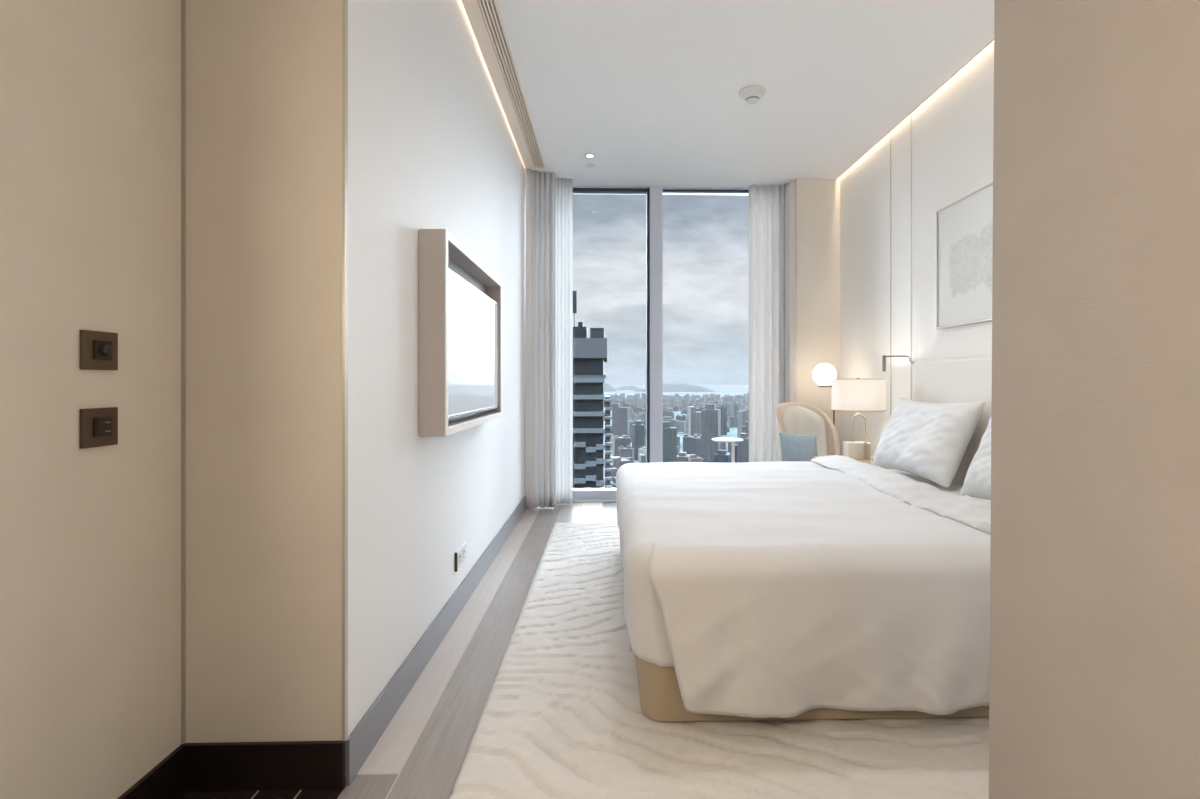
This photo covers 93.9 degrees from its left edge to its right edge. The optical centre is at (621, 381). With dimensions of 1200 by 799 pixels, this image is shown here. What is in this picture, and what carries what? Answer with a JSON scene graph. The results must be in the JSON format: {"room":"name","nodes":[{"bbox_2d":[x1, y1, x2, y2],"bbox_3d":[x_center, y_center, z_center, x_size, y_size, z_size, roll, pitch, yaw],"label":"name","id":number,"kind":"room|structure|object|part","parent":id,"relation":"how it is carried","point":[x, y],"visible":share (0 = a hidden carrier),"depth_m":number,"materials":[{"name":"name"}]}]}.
{"room":"hotel room","nodes":[
{"label":"hotel room","id":0,"kind":"room"},
{"bbox_2d":[0,0,180,798],"bbox_3d":[-1.284,-0.190,-0.257,0.140,2.720,3.950,0,0,-1],"label":"wall","id":1,"kind":"structure","parent":0,"point":[90,90],"depth_m":1.32,"materials":[{"name":"paint"}]},
{"bbox_2d":[80,407,117,448],"bbox_3d":[-1.244,0.108,1.338,0.019,0.092,0.092,0,0,-1],"label":"light switch","id":2,"kind":"object","parent":1,"relation":"attached to","point":[98,426],"visible":1,"depth_m":1.33,"materials":[{"name":"brown metal"}]},
{"bbox_2d":[80,330,117,369],"bbox_3d":[-1.239,-0.075,1.339,0.030,0.092,0.092,0,0,-1],"label":"dimmer switch","id":3,"kind":"object","parent":1,"relation":"attached to","point":[98,349],"visible":1,"depth_m":1.33,"materials":[{"name":"brown metal"}]},
{"bbox_2d":[117,746,183,798],"bbox_3d":[-1.205,1.103,-0.318,0.014,0.135,3.824,0,0,-1],"label":"baseboard","id":4,"kind":"structure","parent":1,"relation":"attached to","point":[165,780],"depth_m":1.52,"materials":[{"name":"black wood"}]},
{"bbox_2d":[186,0,341,742],"bbox_3d":[-1.102,-0.190,1.667,0.600,2.720,0.112,0,0,-1],"label":"wall","id":5,"kind":"structure","parent":0,"point":[264,77],"depth_m":1.61,"materials":[{"name":"paint"}]},
{"bbox_2d":[181,0,185,743],"bbox_3d":[-1.256,-0.258,1.604,0.008,2.585,0.006,0,0,-1],"label":"trim","id":6,"kind":"structure","parent":5,"relation":"attached to","point":[183,2],"depth_m":1.60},
{"bbox_2d":[180,740,344,791],"bbox_3d":[-1.030,1.103,1.606,0.462,0.135,0.014,0,0,-1],"label":"baseboard","id":7,"kind":"structure","parent":5,"relation":"attached to","point":[280,765],"depth_m":1.60,"materials":[{"name":"black wood"}]},
{"bbox_2d":[178,502,616,798],"bbox_3d":[0.490,1.229,1.798,3.790,0.122,7.970,0,0,-1],"label":"floor","id":8,"kind":"structure","parent":0,"point":[421,753],"depth_m":2.12,"materials":[{"name":"grey wood"}]},
{"bbox_2d":[251,790,301,798],"bbox_3d":[-0.983,1.167,-0.310,0.460,0.002,3.830,0,0,-1],"label":"trim","id":9,"kind":"structure","parent":8,"relation":"in","point":[300,790],"depth_m":1.58,"materials":[{"name":"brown metal"}]},
{"bbox_2d":[449,522,988,798],"bbox_3d":[0.454,1.157,3.037,1.940,0.022,3.170,0,0,-1],"label":"rug","id":10,"kind":"object","parent":8,"relation":"on","point":[562,717],"visible":0.45,"depth_m":1.80,"materials":[{"name":"beige carpet"}]},
{"bbox_2d":[635,356,991,721],"bbox_3d":[1.097,0.499,2.893,2.113,1.289,2.130,0,0,-1],"label":"bed","id":11,"kind":"object","parent":10,"relation":"on","point":[960,380],"visible":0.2,"depth_m":3.12,"materials":[{"name":"beige fabric"}]},
{"bbox_2d":[616,455,990,717],"bbox_3d":[0.795,0.783,2.896,1.632,0.597,2.199,0,0,-1],"label":"duvet","id":12,"kind":"object","parent":11,"relation":"on","point":[779,589],"visible":0.9,"depth_m":1.83,"materials":[{"name":"white fabric"}]},
{"bbox_2d":[871,397,985,488],"bbox_3d":[1.859,0.345,3.478,0.317,0.482,0.830,0,0,-1],"label":"pillow","id":13,"kind":"object","parent":11,"relation":"on","point":[930,441],"visible":0.99,"depth_m":3.26,"materials":[{"name":"white fabric"}]},
{"bbox_3d":[1.053,0.720,2.926,1.968,0.230,2.002,0,0,-1],"label":"mattress","id":14,"kind":"part","parent":11,"relation":"part of","materials":[{"name":"white fabric"}]},
{"bbox_3d":[2.108,0.487,2.889,0.090,1.265,2.070,0,0,-1],"label":"headboard","id":15,"kind":"part","parent":11,"relation":"part of","materials":[{"name":"white fabric"}]},
{"bbox_2d":[960,417,990,499],"bbox_3d":[1.838,0.343,2.477,0.315,0.486,0.827,0,0,-1],"label":"pillow","id":16,"kind":"object","parent":11,"relation":"on","point":[977,482],"visible":0.18,"depth_m":2.69,"materials":[{"name":"white fabric"}]},
{"bbox_2d":[711,438,742,462],"bbox_3d":[0.953,0.842,5.045,0.292,0.657,0.284,0,0,-1],"label":"side table","id":17,"kind":"object","parent":8,"relation":"on","point":[733,440],"visible":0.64,"depth_m":5.04,"materials":[{"name":"white paint"}]},
{"bbox_3d":[1.004,0.846,5.057,0.040,0.629,0.040,0,0,-1],"label":"stem","id":18,"kind":"part","parent":17,"relation":"part of","materials":[{"name":"white paint"}]},
{"bbox_2d":[775,402,839,460],"bbox_3d":[1.622,0.677,4.835,0.565,0.986,0.589,0,0,-1],"label":"armchair","id":19,"kind":"object","parent":8,"relation":"on","point":[792,418],"visible":0.39,"depth_m":4.97,"materials":[{"name":"beige fabric"}]},
{"bbox_2d":[779,433,817,460],"bbox_3d":[1.447,0.570,4.567,0.341,0.315,0.180,0,0,-1],"label":"cushion","id":20,"kind":"object","parent":19,"relation":"on","point":[793,447],"visible":0.75,"depth_m":4.52,"materials":[{"name":"blue fabric"}]},
{"bbox_2d":[813,363,836,425],"bbox_3d":[1.862,0.501,5.008,0.306,1.337,0.240,0,0,-1],"label":"floor lamp","id":21,"kind":"object","parent":8,"relation":"on","point":[823,374],"visible":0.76,"depth_m":4.94,"materials":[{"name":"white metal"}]},
{"bbox_3d":[1.810,-0.066,5.007,0.202,0.202,0.202,0,0,-1],"label":"globe","id":22,"kind":"part","parent":21,"relation":"part of","materials":[{"name":"white glass"}]},
{"bbox_2d":[812,456,891,468],"bbox_3d":[1.804,0.877,4.261,0.580,0.585,0.390,0,0,-1],"label":"nightstand","id":23,"kind":"object","parent":8,"relation":"on","point":[813,457],"visible":0.03,"depth_m":4.17,"materials":[{"name":"beige wood"}]},
{"bbox_2d":[831,378,885,459],"bbox_3d":[1.799,0.277,4.266,0.386,0.617,0.386,0,0,-1],"label":"table lamp","id":24,"kind":"object","parent":23,"relation":"on","point":[859,395],"visible":0.99,"depth_m":4.13,"materials":[{"name":"white fabric"}]},
{"bbox_3d":[1.799,0.096,4.266,0.384,0.235,0.384,0,0,-1],"label":"lamp shade","id":25,"kind":"part","parent":24,"relation":"part of","materials":[{"name":"white fabric"}]},
{"bbox_3d":[1.788,0.409,4.228,0.106,0.346,0.017,0,0,19],"label":"arched rod","id":26,"kind":"part","parent":24,"relation":"part of","materials":[{"name":"gold metal"}]},
{"bbox_2d":[348,0,525,735],"bbox_3d":[-0.923,-0.490,3.713,0.140,3.320,4.170,0,0,-1],"label":"wall","id":27,"kind":"structure","parent":0,"point":[432,144],"depth_m":2.19,"materials":[{"name":"white paint"}]},
{"bbox_2d":[342,0,347,786],"bbox_3d":[-0.803,-0.190,1.625,0.007,2.720,0.019,0,0,-1],"label":"trim","id":28,"kind":"structure","parent":27,"relation":"attached to","point":[344,2],"depth_m":1.62,"materials":[{"name":"silver metal"}]},
{"bbox_2d":[346,496,525,785],"bbox_3d":[-0.842,1.103,3.525,0.012,0.133,3.810,0,0,-1],"label":"baseboard","id":29,"kind":"structure","parent":27,"relation":"attached to","point":[364,737],"depth_m":2.17,"materials":[{"name":"grey"}]},
{"bbox_2d":[454,542,465,571],"bbox_3d":[-0.826,0.893,2.872,0.013,0.094,0.197,0,0,-1],"label":"wall socket","id":30,"kind":"object","parent":27,"relation":"attached to","point":[460,554],"visible":1,"depth_m":2.83,"materials":[{"name":"white plastic"}]},
{"bbox_2d":[458,552,460,565],"bbox_3d":[-0.820,0.893,2.825,0.002,0.060,0.060,0,0,-1],"label":"outlet","id":31,"kind":"object","parent":30,"relation":"attached to","point":[459,553],"depth_m":2.82,"materials":[{"name":"grey plastic"}]},
{"bbox_2d":[462,547,464,560],"bbox_3d":[-0.822,0.893,2.905,0.002,0.060,0.060,0,0,-1],"label":"outlet","id":32,"kind":"object","parent":30,"relation":"attached to","point":[463,548],"depth_m":2.90,"materials":[{"name":"grey plastic"}]},
{"bbox_2d":[419,229,501,435],"bbox_3d":[-0.776,-0.205,2.844,0.109,0.847,1.196,0,0,-1],"label":"wall frame","id":33,"kind":"object","parent":27,"relation":"attached to","point":[439,250],"visible":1,"depth_m":2.25,"materials":[{"name":"beige paint"}]},
{"bbox_3d":[-0.820,-0.199,2.842,0.018,0.765,1.128,0,0,-1],"label":"panel","id":34,"kind":"part","parent":33,"relation":"part of","materials":[{"name":"grey glass"}]},
{"bbox_2d":[448,268,497,419],"bbox_3d":[-0.775,-0.160,2.844,0.071,0.636,1.122,0,0,-1],"label":"television","id":35,"kind":"object","parent":27,"relation":"attached to","point":[472,315],"visible":0.59,"depth_m":2.73,"materials":[{"name":"white glass"}]},
{"bbox_2d":[461,0,534,168],"bbox_3d":[-0.787,-1.974,3.226,0.082,0.072,3.750,0,0,-1],"label":"trim","id":36,"kind":"structure","parent":27,"relation":"attached to","point":[472,8],"depth_m":3.51,"materials":[{"name":"beige paint"}]},
{"bbox_2d":[496,0,993,194],"bbox_3d":[0.627,-2.038,3.612,2.955,0.184,4.450,0,0,-1],"label":"ceiling","id":37,"kind":"structure","parent":0,"point":[650,89],"depth_m":3.60,"materials":[{"name":"white paint"}]},
{"bbox_2d":[478,0,544,168],"bbox_3d":[-0.699,-1.954,3.224,0.092,0.031,3.740,0,0,-1],"label":"ceiling vent","id":38,"kind":"object","parent":37,"relation":"in","point":[489,8],"visible":1,"depth_m":3.52,"materials":[{"name":"brown"}]},
{"bbox_2d":[525,169,555,509],"bbox_3d":[-0.753,-0.390,5.169,0.268,3.108,0.156,0,0,-1],"label":"curtain","id":39,"kind":"object","parent":37,"relation":"hanging from","point":[540,279],"visible":1,"depth_m":5.17,"materials":[{"name":"white fabric"}]},
{"bbox_2d":[556,178,572,503],"bbox_3d":[-0.562,-0.393,5.373,0.179,3.113,0.074,0,0,-1],"label":"sheer curtain","id":40,"kind":"object","parent":37,"relation":"hanging from","point":[564,187],"visible":0.88,"depth_m":5.36,"materials":[{"name":"white fabric"}]},
{"bbox_2d":[584,154,595,157],"bbox_3d":[-0.276,-1.947,4.825,0.096,0.004,0.096,0,0,-1],"label":"recessed light","id":41,"kind":"object","parent":37,"relation":"in","point":[585,155],"visible":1,"depth_m":4.82,"materials":[{"name":"white plastic"}]},
{"bbox_2d":[739,85,765,104],"bbox_3d":[0.876,-1.915,3.763,0.176,0.070,0.176,0,0,-1],"label":"smoke detector","id":42,"kind":"object","parent":37,"relation":"attached to","point":[751,94],"visible":1,"depth_m":3.72,"materials":[{"name":"white plastic"}]},
{"bbox_2d":[749,180,795,461],"bbox_3d":[1.451,-0.382,5.431,0.410,3.092,0.200,0,0,-1],"label":"curtain","id":43,"kind":"object","parent":37,"relation":"hanging from","point":[772,228],"visible":0.79,"depth_m":5.48,"materials":[{"name":"white fabric"}]},
{"bbox_2d":[796,177,839,449],"bbox_3d":[1.945,-0.400,5.625,0.570,3.140,0.490,0,0,-1],"label":"wall","id":44,"kind":"structure","parent":0,"point":[817,200],"depth_m":5.38,"materials":[{"name":"beige paint"}]},
{"bbox_2d":[573,185,748,501],"bbox_3d":[0.381,-0.390,5.586,2.560,3.120,0.230,0,0,-1],"label":"window","id":45,"kind":"structure","parent":44,"relation":"in","point":[654,194],"depth_m":5.54,"materials":[{"name":"silver metal"}]},
{"bbox_3d":[0.392,1.164,5.516,2.540,0.012,0.090,0,0,-1],"label":"sill","id":46,"kind":"part","parent":45,"relation":"part of","materials":[{"name":"white"}]},
{"bbox_2d":[795,179,795,225],"bbox_3d":[1.666,-0.390,5.370,0.006,3.120,0.009,0,0,-1],"label":"trim","id":47,"kind":"structure","parent":44,"relation":"attached to","point":[795,179],"depth_m":5.37,"materials":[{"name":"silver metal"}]},
{"bbox_2d":[840,41,993,455],"bbox_3d":[2.216,-0.515,3.382,0.140,3.370,4.148,0,0,-1],"label":"wall","id":48,"kind":"structure","parent":0,"point":[952,130],"depth_m":4.18,"materials":[{"name":"white paint"}]},
{"bbox_2d":[890,132,890,416],"bbox_3d":[2.120,-0.490,4.414,0.008,3.320,0.010,0,0,-1],"label":"trim","id":49,"kind":"structure","parent":48,"relation":"attached to","point":[890,132],"depth_m":4.41,"materials":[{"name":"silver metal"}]},
{"bbox_2d":[882,355,915,371],"bbox_3d":[2.027,-0.137,4.100,0.202,0.120,0.108,0,0,-1],"label":"reading lamp","id":50,"kind":"object","parent":48,"relation":"attached to","point":[913,361],"visible":0.92,"depth_m":4.13,"materials":[{"name":"silver metal"}]},
{"bbox_3d":[2.029,-0.165,4.102,0.199,0.060,0.021,0,0,20],"label":"arm","id":51,"kind":"part","parent":50,"relation":"part of","materials":[{"name":"silver metal"}]},
{"bbox_2d":[911,114,911,399],"bbox_3d":[2.128,-0.490,4.114,0.008,3.320,0.010,0,0,-1],"label":"trim","id":52,"kind":"structure","parent":48,"relation":"attached to","point":[911,114],"depth_m":4.11,"materials":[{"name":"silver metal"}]},
{"bbox_2d":[836,39,993,179],"bbox_3d":[2.108,-1.962,3.404,0.009,0.036,3.960,0,0,-1],"label":"led strip light","id":53,"kind":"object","parent":48,"relation":"attached to","point":[992,40],"depth_m":3.87,"materials":[{"name":"beige plastic"}]},
{"bbox_2d":[936,182,992,328],"bbox_3d":[2.135,-0.750,3.154,0.031,0.790,1.200,0,0,-1],"label":"framed picture","id":54,"kind":"object","parent":48,"relation":"attached to","point":[964,227],"visible":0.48,"depth_m":3.46,"materials":[{"name":"white paper"}]},
{"bbox_2d":[946,200,992,311],"bbox_3d":[2.127,-0.750,3.154,0.002,0.590,1.000,0,0,-1],"label":"print","id":55,"kind":"object","parent":54,"relation":"attached to","point":[969,232],"depth_m":3.41},
{"bbox_2d":[989,0,1199,798],"bbox_3d":[0.943,-0.190,-0.452,0.138,2.720,3.450,0,0,-1],"label":"wall","id":56,"kind":"structure","parent":0,"point":[1094,687],"depth_m":1.00,"materials":[{"name":"beige paint"}]},
{"label":"outside","id":57,"kind":"structure","parent":0,"visible":0},
{"bbox_2d":[610,410,739,462],"bbox_3d":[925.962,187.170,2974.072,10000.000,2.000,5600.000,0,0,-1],"label":"ground","id":58,"kind":"structure","parent":57,"point":[733,431],"depth_m":1948.69,"materials":[{"name":"grey"}]},
{"bbox_2d":[604,395,611,487],"bbox_3d":[-11.836,95.897,222.374,15.450,180.545,22.800,0,0,-1],"label":"tower","id":59,"kind":"structure","parent":58,"relation":"on","point":[607,400],"depth_m":213.88,"materials":[{"name":"black stone"}]},
{"bbox_2d":[610,477,615,487],"bbox_3d":[-1.781,155.003,724.437,27.065,62.333,29.113,0,0,-18],"label":"building","id":60,"kind":"structure","parent":58,"relation":"on","point":[613,483],"depth_m":718.99,"materials":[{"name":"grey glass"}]},
{"bbox_2d":[610,463,616,480],"bbox_3d":[-25.340,154.167,831.422,29.611,64.006,31.199,0,0,-17],"label":"building","id":61,"kind":"structure","parent":58,"relation":"on","point":[613,473],"depth_m":819.71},
{"bbox_2d":[612,403,628,436],"bbox_3d":[-4.042,123.084,1582.210,44.952,126.171,23.034,0,0,13],"label":"building","id":62,"kind":"structure","parent":58,"relation":"on","point":[620,415],"depth_m":1573.48,"materials":[{"name":"grey concrete"}]},
{"bbox_2d":[612,435,629,455],"bbox_3d":[-1.350,159.154,1384.647,40.217,54.031,26.192,0,0,-13],"label":"building","id":63,"kind":"structure","parent":58,"relation":"on","point":[617,441],"depth_m":1374.42,"materials":[{"name":"grey concrete"}]},
{"bbox_2d":[610,456,631,470],"bbox_3d":[-3.971,156.801,951.366,33.776,58.737,25.545,0,0,-27],"label":"building","id":64,"kind":"structure","parent":58,"relation":"on","point":[618,462],"depth_m":938.65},
{"bbox_2d":[618,400,628,406],"bbox_3d":[6.187,127.674,2094.379,27.810,116.991,32.799,0,0,-30],"label":"building","id":65,"kind":"structure","parent":58,"relation":"on","point":[622,403],"depth_m":2080.45,"materials":[{"name":"grey concrete"}]},
{"bbox_2d":[616,456,632,462],"bbox_3d":[0.361,169.665,1150.436,41.370,33.010,17.509,0,0,-13],"label":"building","id":66,"kind":"structure","parent":58,"relation":"on","point":[628,458],"depth_m":1147.81,"materials":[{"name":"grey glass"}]},
{"bbox_2d":[618,446,633,462],"bbox_3d":[8.589,164.054,1242.791,32.909,44.233,17.164,0,0,19],"label":"building","id":67,"kind":"structure","parent":58,"relation":"on","point":[629,451],"depth_m":1237.15,"materials":[{"name":"grey concrete"}]},
{"bbox_2d":[629,408,632,419],"bbox_3d":[32.191,156.325,2763.353,42.713,59.689,17.755,0,0,18],"label":"building","id":68,"kind":"structure","parent":58,"relation":"on","point":[630,409],"depth_m":2754.13,"materials":[{"name":"grey concrete"}]},
{"bbox_2d":[629,421,633,442],"bbox_3d":[33.559,154.031,1734.045,40.325,64.277,31.259,0,0,23],"label":"building","id":69,"kind":"structure","parent":58,"relation":"on","point":[630,422],"depth_m":1720.13,"materials":[{"name":"grey concrete"}]},
{"bbox_2d":[632,421,643,459],"bbox_3d":[38.604,139.860,1345.248,23.811,92.619,30.232,0,0,-12],"label":"building","id":70,"kind":"structure","parent":58,"relation":"on","point":[637,427],"depth_m":1330.84,"materials":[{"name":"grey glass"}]},
{"bbox_2d":[633,406,642,415],"bbox_3d":[76.018,151.286,2711.041,45.149,69.767,18.862,0,0,7],"label":"building","id":71,"kind":"structure","parent":58,"relation":"on","point":[636,409],"depth_m":2703.50,"materials":[{"name":"grey concrete"}]},
{"bbox_2d":[638,447,645,462],"bbox_3d":[60.575,158.136,1134.243,45.753,56.067,31.799,0,0,-26],"label":"building","id":72,"kind":"structure","parent":58,"relation":"on","point":[640,450],"depth_m":1129.74,"materials":[{"name":"grey concrete"}]},
{"bbox_2d":[638,413,645,420],"bbox_3d":[91.250,160.156,2408.977,42.220,52.028,22.403,0,0,-29],"label":"building","id":73,"kind":"structure","parent":58,"relation":"on","point":[641,416],"depth_m":2398.10,"materials":[{"name":"grey concrete"}]},
{"bbox_2d":[639,450,645,462],"bbox_3d":[53.928,154.941,1006.282,43.060,62.457,22.205,0,0,-6],"label":"building","id":74,"kind":"structure","parent":58,"relation":"on","point":[642,457],"depth_m":995.05,"materials":[{"name":"grey concrete"}]},
{"bbox_2d":[644,425,645,444],"bbox_3d":[62.116,157.589,1663.279,23.140,57.163,24.493,0,0,-1],"label":"building","id":75,"kind":"structure","parent":58,"relation":"on","point":[644,425],"depth_m":1651.81,"materials":[{"name":"grey concrete"}]},
{"bbox_2d":[663,408,667,416],"bbox_3d":[157.172,143.582,2193.582,42.536,85.177,27.957,0,0,3],"label":"building","id":76,"kind":"structure","parent":58,"relation":"on","point":[665,412],"depth_m":2180.30,"materials":[{"name":"grey concrete"}]},
{"bbox_2d":[663,417,675,426],"bbox_3d":[136.338,144.475,1659.168,44.550,83.390,20.645,0,0,-1],"label":"building","id":77,"kind":"structure","parent":58,"relation":"on","point":[665,419],"depth_m":1650.60,"materials":[{"name":"grey concrete"}]},
{"bbox_2d":[663,422,676,461],"bbox_3d":[70.721,126.603,943.202,41.903,119.134,19.396,0,0,1],"label":"building","id":78,"kind":"structure","parent":58,"relation":"on","point":[669,433],"depth_m":934.53,"materials":[{"name":"grey concrete"}]},
{"bbox_2d":[668,411,673,418],"bbox_3d":[242.128,165.585,2773.252,26.195,41.169,32.471,0,0,17],"label":"building","id":79,"kind":"structure","parent":58,"relation":"on","point":[670,413],"depth_m":2759.52,"materials":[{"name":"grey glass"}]},
{"bbox_2d":[673,405,678,411],"bbox_3d":[343.979,167.390,3551.593,35.209,37.560,30.365,0,0,18],"label":"building","id":80,"kind":"structure","parent":58,"relation":"on","point":[675,407],"depth_m":3537.24,"materials":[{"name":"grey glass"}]},
{"bbox_2d":[610,393,748,410],"bbox_3d":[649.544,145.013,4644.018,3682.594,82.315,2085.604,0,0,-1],"label":"blocks","id":81,"kind":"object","parent":58,"relation":"on","point":[670,400],"visible":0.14,"depth_m":4205.71},
{"bbox_2d":[676,420,684,431],"bbox_3d":[217.752,164.545,2093.034,41.074,43.250,18.172,0,0,-9],"label":"building","id":82,"kind":"structure","parent":58,"relation":"on","point":[680,423],"depth_m":2084.52,"materials":[{"name":"grey concrete"}]},
{"bbox_2d":[676,415,686,420],"bbox_3d":[255.413,163.941,2408.647,43.505,44.458,24.152,0,0,15],"label":"building","id":83,"kind":"structure","parent":58,"relation":"on","point":[678,417],"depth_m":2398.10,"materials":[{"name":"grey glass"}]},
{"bbox_2d":[677,452,689,461],"bbox_3d":[107.125,154.926,985.194,22.896,62.488,19.659,0,0,19],"label":"building","id":84,"kind":"structure","parent":58,"relation":"on","point":[682,456],"depth_m":978.43,"materials":[{"name":"grey concrete"}]},
{"bbox_2d":[681,408,686,413],"bbox_3d":[363.498,170.411,3268.115,33.956,31.519,26.681,0,0,-14],"label":"building","id":85,"kind":"structure","parent":58,"relation":"on","point":[683,411],"depth_m":3257.07,"materials":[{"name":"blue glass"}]},
{"bbox_2d":[685,418,687,433],"bbox_3d":[245.386,157.077,1979.760,38.120,58.186,21.516,0,0,-19],"label":"building","id":86,"kind":"structure","parent":58,"relation":"on","point":[686,419],"depth_m":1973.58,"materials":[{"name":"grey concrete"}]},
{"bbox_2d":[683,434,699,453],"bbox_3d":[148.735,148.462,1192.665,37.492,75.416,32.427,0,0,7],"label":"building","id":87,"kind":"structure","parent":58,"relation":"on","point":[687,440],"depth_m":1178.48,"materials":[{"name":"grey concrete"}]},
{"bbox_2d":[688,406,701,435],"bbox_3d":[166.996,121.198,1273.915,27.241,129.944,32.555,0,0,-4],"label":"building","id":88,"kind":"structure","parent":58,"relation":"on","point":[694,418],"depth_m":1258.47,"materials":[{"name":"grey concrete"}]},
{"bbox_2d":[687,454,702,461],"bbox_3d":[125.874,159.883,1027.411,41.134,52.574,21.489,0,0,-24],"label":"building","id":89,"kind":"structure","parent":58,"relation":"on","point":[693,458],"depth_m":1022.88,"materials":[{"name":"grey concrete"}]},
{"bbox_2d":[693,435,701,457],"bbox_3d":[154.468,145.961,1118.905,20.823,80.417,31.937,0,0,17],"label":"building","id":90,"kind":"structure","parent":58,"relation":"on","point":[697,441],"depth_m":1103.84,"materials":[{"name":"grey concrete"}]},
{"bbox_2d":[702,404,720,461],"bbox_3d":[168.324,114.011,1056.895,30.455,144.317,29.611,0,0,20],"label":"building","id":91,"kind":"structure","parent":58,"relation":"on","point":[711,416],"depth_m":1044.84,"materials":[{"name":"grey concrete"}]},
{"bbox_2d":[716,405,726,435],"bbox_3d":[341.035,133.720,1962.169,44.698,104.900,31.903,0,0,-28],"label":"building","id":92,"kind":"structure","parent":58,"relation":"on","point":[723,408],"depth_m":1953.69,"materials":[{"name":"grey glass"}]},
{"bbox_2d":[714,450,730,462],"bbox_3d":[173.390,152.093,968.289,24.656,68.154,18.723,0,0,25],"label":"building","id":93,"kind":"structure","parent":58,"relation":"on","point":[721,456],"depth_m":962.79,"materials":[{"name":"blue glass"}]},
{"bbox_2d":[721,442,725,449],"bbox_3d":[230.003,160.599,1340.343,37.548,51.143,29.441,0,0,15],"label":"building","id":94,"kind":"structure","parent":58,"relation":"on","point":[723,444],"depth_m":1323.06,"materials":[{"name":"grey concrete"}]},
{"bbox_2d":[728,415,736,427],"bbox_3d":[454.896,160.986,2293.688,39.556,50.368,20.247,0,0,-21],"label":"building","id":95,"kind":"structure","parent":58,"relation":"on","point":[732,420],"depth_m":2284.37,"materials":[{"name":"grey concrete"}]},
{"bbox_2d":[728,442,736,451],"bbox_3d":[294.981,169.522,1490.735,26.466,33.297,22.229,0,0,9],"label":"building","id":96,"kind":"structure","parent":58,"relation":"on","point":[729,443],"depth_m":1481.40,"materials":[{"name":"grey concrete"}]},
{"bbox_2d":[730,444,736,462],"bbox_3d":[259.458,162.851,1245.058,33.768,46.639,18.325,0,0,-17],"label":"building","id":97,"kind":"structure","parent":58,"relation":"on","point":[735,444],"depth_m":1233.53,"materials":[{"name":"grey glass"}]},
{"bbox_2d":[730,402,738,415],"bbox_3d":[490.282,137.787,2439.778,22.436,96.765,29.640,0,0,-22],"label":"building","id":98,"kind":"structure","parent":58,"relation":"on","point":[734,407],"depth_m":2428.73,"materials":[{"name":"grey concrete"}]},
{"bbox_2d":[737,433,748,462],"bbox_3d":[228.028,141.063,1048.069,21.577,90.215,28.683,0,0,8],"label":"building","id":99,"kind":"structure","parent":58,"relation":"on","point":[742,447],"depth_m":1034.94,"materials":[{"name":"grey concrete"}]},
{"bbox_2d":[737,411,748,436],"bbox_3d":[347.712,133.474,1568.642,40.464,105.393,25.576,0,0,-22],"label":"building","id":100,"kind":"structure","parent":58,"relation":"on","point":[742,416],"depth_m":1558.19,"materials":[{"name":"grey concrete"}]},
{"bbox_2d":[742,421,748,436],"bbox_3d":[253.791,132.386,1115.650,25.422,107.567,23.880,0,0,26],"label":"building","id":101,"kind":"structure","parent":58,"relation":"on","point":[745,429],"depth_m":1108.70,"materials":[{"name":"grey concrete"}]},
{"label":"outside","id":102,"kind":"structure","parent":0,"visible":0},
{"bbox_2d":[604,385,748,399],"bbox_3d":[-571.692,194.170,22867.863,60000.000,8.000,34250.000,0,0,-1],"label":"sea","id":103,"kind":"structure","parent":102,"point":[733,390],"depth_m":8883.94,"materials":[{"name":"blue liquid"}]},
{"bbox_2d":[615,385,639,389],"bbox_3d":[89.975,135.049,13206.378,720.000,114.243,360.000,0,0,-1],"label":"island","id":104,"kind":"object","parent":103,"relation":"on","point":[629,387],"visible":0.79,"depth_m":8883.94,"materials":[{"name":"grey"}]},
{"bbox_2d":[634,383,714,391],"bbox_3d":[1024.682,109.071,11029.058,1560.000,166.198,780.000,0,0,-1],"label":"island","id":105,"kind":"object","parent":103,"relation":"on","point":[682,387],"visible":0.8,"depth_m":8883.94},
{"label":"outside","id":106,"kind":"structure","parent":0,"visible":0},
{"bbox_2d":[573,291,606,487],"bbox_3d":[-16.848,83.265,129.770,26.800,205.809,24.700,0,0,-1],"label":"tower","id":107,"kind":"structure","parent":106,"point":[589,354],"depth_m":118.32,"materials":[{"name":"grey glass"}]},
{"bbox_2d":[573,322,603,337],"bbox_3d":[-7.304,-10.739,123.106,6.750,4.200,7.500,0,0,-1],"label":"plant","id":108,"kind":"object","parent":107,"relation":"on","point":[580,331],"depth_m":119.80,"materials":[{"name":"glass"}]},
{"bbox_3d":[-16.849,-5.039,129.769,26.800,8.400,24.700,0,0,-1],"label":"crown","id":109,"kind":"part","parent":107,"relation":"part of","materials":[{"name":"grey concrete"}]},
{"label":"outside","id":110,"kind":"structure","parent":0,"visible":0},
{"bbox_2d":[604,383,616,390],"bbox_3d":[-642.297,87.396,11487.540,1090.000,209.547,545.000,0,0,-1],"label":"island","id":111,"kind":"object","parent":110,"point":[607,387],"visible":0.16,"depth_m":8883.94,"materials":[{"name":"grey"}]}
]}

